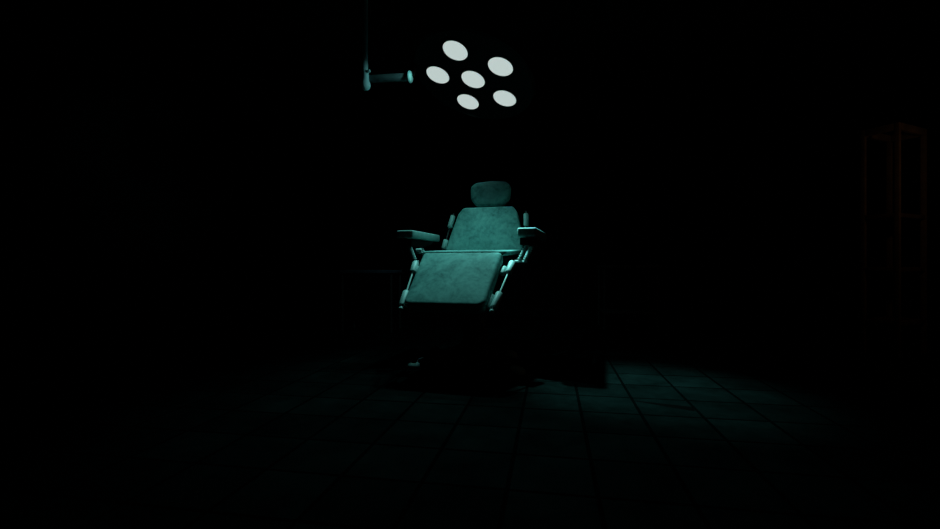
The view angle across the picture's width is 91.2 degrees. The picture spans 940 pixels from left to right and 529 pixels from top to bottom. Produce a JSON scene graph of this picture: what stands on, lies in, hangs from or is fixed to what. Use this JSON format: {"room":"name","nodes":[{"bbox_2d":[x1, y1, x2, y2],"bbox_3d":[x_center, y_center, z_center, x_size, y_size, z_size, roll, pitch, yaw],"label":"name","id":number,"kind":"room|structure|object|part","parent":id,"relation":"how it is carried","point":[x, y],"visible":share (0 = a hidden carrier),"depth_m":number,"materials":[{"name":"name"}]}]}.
{"room":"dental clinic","nodes":[
{"label":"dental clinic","id":0,"kind":"room"},
{"bbox_2d":[0,0,285,345],"bbox_3d":[-3.240,-0.700,2.704,0.120,2.700,7.400,0,0,10],"label":"wall","id":1,"kind":"structure","parent":0,"point":[139,185],"depth_m":3.90,"materials":[{"name":"paint"}]},
{"bbox_2d":[0,304,285,362],"bbox_3d":[-3.172,0.595,2.692,0.018,0.110,7.400,0,0,10],"label":"baseboard","id":2,"kind":"structure","parent":1,"relation":"attached to","point":[11,352],"depth_m":3.87,"materials":[{"name":"paint"}]},
{"bbox_2d":[0,312,939,528],"bbox_3d":[0.168,0.710,2.103,7.040,0.120,7.640,0,0,10],"label":"floor","id":3,"kind":"structure","parent":0,"point":[284,420],"depth_m":1.87,"materials":[{"name":"tile"}]},
{"bbox_2d":[397,181,545,375],"bbox_3d":[0.007,0.004,3.057,0.918,1.292,1.133,0,0,16],"label":"chair","id":4,"kind":"object","parent":3,"relation":"on","point":[461,277],"visible":1,"depth_m":2.86,"materials":[{"name":"teal leather"}]},
{"bbox_3d":[-0.353,-0.197,3.251,0.118,0.052,0.540,0,0,16],"label":"armrest","id":5,"kind":"part","parent":4,"relation":"part of","materials":[{"name":"teal leather"}]},
{"bbox_3d":[-0.322,-0.085,2.961,0.054,0.037,0.030,0,0,16],"label":"knob","id":6,"kind":"part","parent":4,"relation":"part of","materials":[{"name":"grey metal"}]},
{"bbox_3d":[0.029,0.605,3.045,0.590,0.034,0.545,0,0,16],"label":"frame","id":7,"kind":"part","parent":4,"relation":"part of","materials":[{"name":"metal"}]},
{"bbox_3d":[0.026,-0.079,3.091,0.568,0.055,0.530,0,0,16],"label":"seat","id":8,"kind":"part","parent":4,"relation":"part of","materials":[{"name":"teal leather"}]},
{"bbox_3d":[0.034,-0.003,3.119,0.824,0.106,0.500,0,0,16],"label":"seat frame","id":9,"kind":"part","parent":4,"relation":"part of","materials":[{"name":"black metal"}]},
{"bbox_3d":[0.117,-0.248,3.436,0.581,0.365,0.176,0,0,16],"label":"backrest","id":10,"kind":"part","parent":4,"relation":"part of","materials":[{"name":"teal leather"}]},
{"bbox_3d":[0.415,-0.197,3.031,0.118,0.052,0.540,0,0,16],"label":"armrest","id":11,"kind":"part","parent":4,"relation":"part of","materials":[{"name":"teal leather"}]},
{"bbox_2d":[860,122,926,357],"bbox_3d":[3.110,-0.170,3.379,0.398,1.640,0.228,0,0,-25],"label":"shelf rack","id":12,"kind":"object","parent":3,"relation":"on","point":[911,131],"visible":1,"depth_m":3.36,"materials":[{"name":"brown metal"}]},
{"bbox_3d":[2.901,-0.170,3.391,0.028,1.640,0.028,0,0,-25],"label":"post","id":13,"kind":"part","parent":12,"relation":"part of","materials":[{"name":"brown metal"}]},
{"bbox_3d":[3.236,-0.170,3.548,0.028,1.640,0.028,0,0,-25],"label":"post","id":14,"kind":"part","parent":12,"relation":"part of","materials":[{"name":"brown metal"}]},
{"bbox_3d":[3.110,-0.965,3.379,0.398,0.050,0.228,0,0,-25],"label":"rail","id":15,"kind":"part","parent":12,"relation":"part of","materials":[{"name":"brown metal"}]},
{"bbox_3d":[3.110,-0.345,3.379,0.394,0.030,0.224,0,0,-25],"label":"shelf","id":16,"kind":"part","parent":12,"relation":"part of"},
{"bbox_3d":[3.110,0.035,3.379,0.394,0.030,0.224,0,0,-25],"label":"shelf","id":17,"kind":"part","parent":12,"relation":"part of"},
{"bbox_3d":[3.110,0.415,3.379,0.394,0.030,0.224,0,0,-25],"label":"shelf","id":18,"kind":"part","parent":12,"relation":"part of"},
{"bbox_3d":[2.985,-0.170,3.210,0.028,1.640,0.028,0,0,-25],"label":"post","id":19,"kind":"part","parent":12,"relation":"part of","materials":[{"name":"brown metal"}]},
{"bbox_3d":[3.320,-0.170,3.366,0.028,1.640,0.028,0,0,-25],"label":"post","id":20,"kind":"part","parent":12,"relation":"part of","materials":[{"name":"brown metal"}]},
{"bbox_3d":[1.620,0.328,4.750,0.550,0.645,0.360,0,0,6],"label":"side table","id":21,"kind":"object","parent":3,"relation":"on","visible":0},
{"bbox_2d":[598,308,656,313],"bbox_3d":[1.620,0.481,4.750,0.530,0.018,0.340,0,0,6],"label":"shelf","id":22,"kind":"object","parent":21,"relation":"attached to","point":[618,311],"depth_m":4.62,"materials":[{"name":"metal"}]},
{"bbox_2d":[80,0,939,115],"bbox_3d":[0.168,-2.110,2.103,7.040,0.120,7.640,0,0,10],"label":"ceiling","id":23,"kind":"structure","parent":0,"point":[294,57],"depth_m":4.21,"materials":[{"name":"paint"}]},
{"bbox_2d":[360,0,536,118],"bbox_3d":[-0.178,-1.582,3.244,1.289,0.936,0.846,0,0,10],"label":"light","id":24,"kind":"object","parent":23,"relation":"hanging from","point":[474,69],"visible":1,"depth_m":3.15,"materials":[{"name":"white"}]},
{"bbox_3d":[-0.578,-1.309,3.231,0.320,0.064,0.061,0,0,10],"label":"swing arm","id":25,"kind":"part","parent":24,"relation":"part of"},
{"bbox_2d":[286,82,840,312],"bbox_3d":[0.821,-0.700,5.806,7.040,2.700,0.120,0,0,10],"label":"wall","id":26,"kind":"structure","parent":0,"point":[734,193],"depth_m":5.60,"materials":[{"name":"paint"}]},
{"bbox_2d":[286,304,839,322],"bbox_3d":[0.809,0.595,5.738,6.764,0.110,0.018,0,0,10],"label":"baseboard","id":27,"kind":"structure","parent":26,"relation":"attached to","point":[325,308],"depth_m":5.59,"materials":[{"name":"paint"}]},
{"bbox_2d":[841,19,939,328],"bbox_3d":[3.575,-0.700,1.502,0.120,2.700,7.400,0,0,10],"label":"wall","id":28,"kind":"structure","parent":0,"point":[902,85],"depth_m":4.42,"materials":[{"name":"paint"}]},
{"bbox_2d":[840,313,939,341],"bbox_3d":[3.507,0.595,1.514,0.018,0.110,7.400,0,0,10],"label":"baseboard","id":29,"kind":"structure","parent":28,"relation":"attached to","point":[933,334],"depth_m":4.21,"materials":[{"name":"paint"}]}
]}

